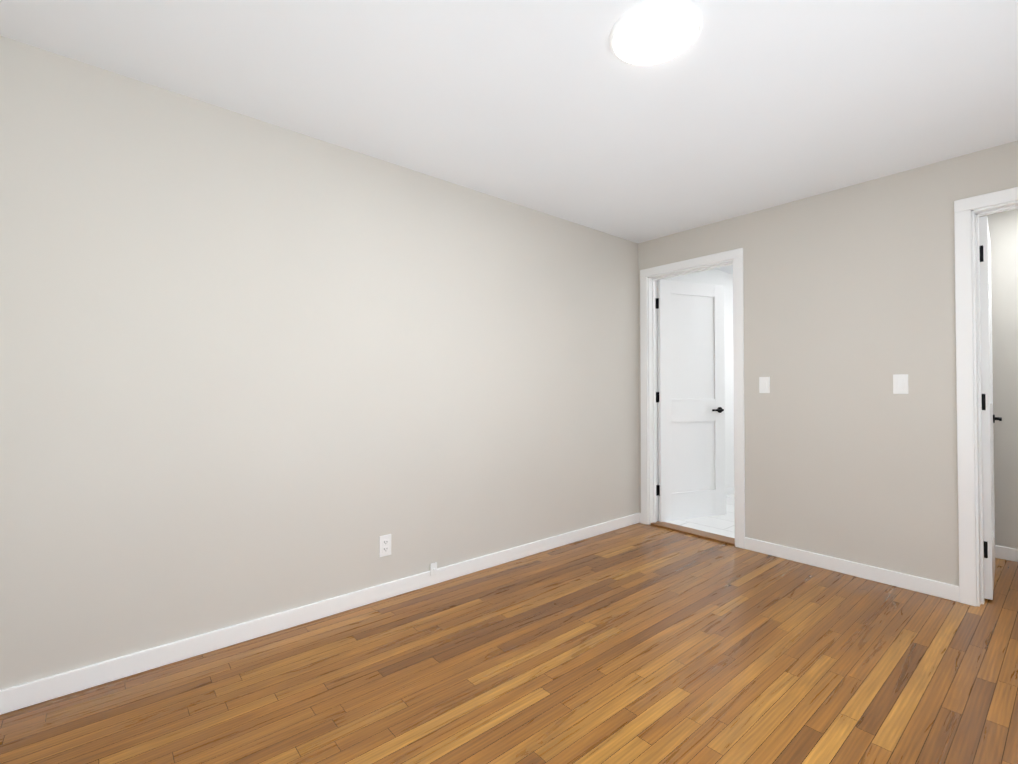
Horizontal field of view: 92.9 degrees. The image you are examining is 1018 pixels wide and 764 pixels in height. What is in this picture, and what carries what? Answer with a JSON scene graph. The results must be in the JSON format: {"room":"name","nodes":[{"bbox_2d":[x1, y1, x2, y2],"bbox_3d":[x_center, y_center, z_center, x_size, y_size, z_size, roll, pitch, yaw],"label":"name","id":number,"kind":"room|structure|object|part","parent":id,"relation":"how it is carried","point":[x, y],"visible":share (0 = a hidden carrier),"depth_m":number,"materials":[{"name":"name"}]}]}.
{"room":"empty bedroom","nodes":[
{"label":"empty bedroom","id":0,"kind":"room"},
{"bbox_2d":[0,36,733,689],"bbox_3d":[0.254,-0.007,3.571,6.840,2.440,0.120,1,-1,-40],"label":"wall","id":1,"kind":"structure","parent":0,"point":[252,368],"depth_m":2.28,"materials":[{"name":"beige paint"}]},
{"bbox_2d":[0,513,640,714],"bbox_3d":[-0.540,1.159,2.789,4.400,0.086,0.030,1,-1,-40],"label":"baseboard","id":2,"kind":"structure","parent":1,"relation":"attached to","point":[20,696],"depth_m":2.25,"materials":[{"name":"white paint"}]},
{"bbox_2d":[430,562,436,575],"bbox_3d":[-0.444,1.108,2.862,0.044,0.070,0.015,1,-1,-40],"label":"jack","id":3,"kind":"object","parent":2,"relation":"attached to","point":[433,568],"visible":1,"depth_m":2.86,"materials":[{"name":"white plastic"}]},
{"bbox_2d":[379,534,390,556],"bbox_3d":[-0.686,0.908,2.683,0.070,0.114,0.009,1,-1,-40],"label":"electrical outlet","id":4,"kind":"object","parent":1,"relation":"attached to","point":[384,545],"visible":1,"depth_m":2.68,"materials":[{"name":"white plastic"}]},
{"bbox_2d":[726,486,733,495],"bbox_3d":[2.142,1.192,5.054,1.780,0.086,0.014,1,-1,-40],"label":"baseboard","id":5,"kind":"structure","parent":1,"relation":"attached to","point":[730,490],"depth_m":5.27,"materials":[{"name":"white paint"}]},
{"bbox_2d":[0,523,1017,763],"bbox_3d":[0.962,1.189,1.881,5.768,0.001,3.589,1,-1,-40],"label":"floor","id":6,"kind":"structure","parent":0,"point":[813,664],"depth_m":1.93,"materials":[{"name":"brown wood"}]},
{"bbox_2d":[0,0,1017,273],"bbox_3d":[1.355,-1.296,2.281,6.840,0.100,3.540,1,-1,-40],"label":"ceiling","id":7,"kind":"structure","parent":0,"point":[556,108],"depth_m":2.04,"materials":[{"name":"white paint"}]},
{"bbox_2d":[609,0,702,65],"bbox_3d":[0.524,-1.245,1.738,0.320,0.016,0.320,1,-1,-40],"label":"recessed light","id":8,"kind":"object","parent":7,"relation":"in","point":[651,32],"visible":0.98,"depth_m":1.71,"materials":[{"name":"white paint"}]},
{"bbox_2d":[658,493,734,537],"bbox_3d":[2.570,1.218,4.312,2.080,0.012,1.700,1,-1,-40],"label":"floor","id":9,"kind":"structure","parent":0,"point":[723,525],"depth_m":4.16,"materials":[{"name":"white tile"}]},
{"bbox_2d":[638,141,1017,585],"bbox_3d":[2.243,-0.015,3.009,0.120,2.440,3.540,1,-1,-40],"label":"wall","id":10,"kind":"structure","parent":0,"point":[849,302],"depth_m":3.01,"materials":[{"name":"beige paint"}]},
{"bbox_2d":[656,280,725,521],"bbox_3d":[1.633,0.161,4.331,0.744,2.103,0.115,0,-1,-21],"label":"door","id":11,"kind":"structure","parent":10,"relation":"in","point":[690,396],"depth_m":4.32,"materials":[{"name":"white paint"}]},
{"bbox_3d":[1.896,0.256,4.428,0.182,0.056,0.115,0,-1,-21],"label":"lever","id":12,"kind":"part","parent":11,"relation":"part of","materials":[{"name":"black metal"}]},
{"bbox_2d":[640,248,744,548],"bbox_3d":[1.483,0.120,3.910,0.154,2.197,0.881,1,-1,-40],"label":"door frame","id":13,"kind":"structure","parent":10,"relation":"attached to","point":[736,255],"depth_m":4.11,"materials":[{"name":"white paint"}]},
{"bbox_2d":[651,521,734,544],"bbox_3d":[1.493,1.211,3.902,0.135,0.014,0.725,1,-1,-40],"label":"sill","id":14,"kind":"structure","parent":10,"relation":"attached to","point":[704,534],"depth_m":3.87,"materials":[{"name":"brown wood"}]},
{"bbox_2d":[759,377,769,392],"bbox_3d":[1.807,0.021,3.423,0.013,0.114,0.070,1,-1,-40],"label":"light switch","id":15,"kind":"object","parent":10,"relation":"attached to","point":[764,384],"visible":1,"depth_m":3.42,"materials":[{"name":"white plastic"}]},
{"bbox_2d":[745,537,958,601],"bbox_3d":[2.085,1.163,3.075,0.014,0.086,1.153,1,-1,-40],"label":"baseboard","id":16,"kind":"structure","parent":10,"relation":"attached to","point":[906,581],"depth_m":2.98,"materials":[{"name":"white paint"}]},
{"bbox_2d":[893,374,907,393],"bbox_3d":[2.298,0.013,2.839,0.013,0.114,0.070,1,-1,-40],"label":"light switch","id":17,"kind":"object","parent":10,"relation":"attached to","point":[900,383],"visible":1,"depth_m":2.84,"materials":[{"name":"white plastic"}]},
{"bbox_2d":[954,187,1017,606],"bbox_3d":[2.800,0.097,2.344,0.154,2.197,0.914,1,-1,-40],"label":"door frame","id":18,"kind":"structure","parent":10,"relation":"attached to","point":[963,208],"depth_m":2.61,"materials":[{"name":"white paint"}]},
{"bbox_2d":[979,216,1001,599],"bbox_3d":[2.882,0.140,2.913,0.776,2.103,0.115,1,-1,-44],"label":"door","id":19,"kind":"structure","parent":10,"relation":"in","point":[989,418],"depth_m":2.66,"materials":[{"name":"white paint"}]},
{"bbox_3d":[3.096,0.237,3.118,0.182,0.056,0.115,1,-1,-44],"label":"lever","id":20,"kind":"part","parent":19,"relation":"part of","materials":[{"name":"black metal"}]},
{"bbox_2d":[979,209,1017,548],"bbox_3d":[3.732,-0.015,2.994,0.120,2.440,1.600,1,-1,-40],"label":"wall","id":21,"kind":"structure","parent":0,"point":[1003,229],"depth_m":3.30,"materials":[{"name":"beige paint"}]},
{"bbox_2d":[995,545,1017,561],"bbox_3d":[3.642,1.162,2.980,0.014,0.086,1.480,1,-1,-40],"label":"baseboard","id":22,"kind":"structure","parent":21,"relation":"attached to","point":[1006,553],"depth_m":3.28,"materials":[{"name":"white paint"}]}
]}

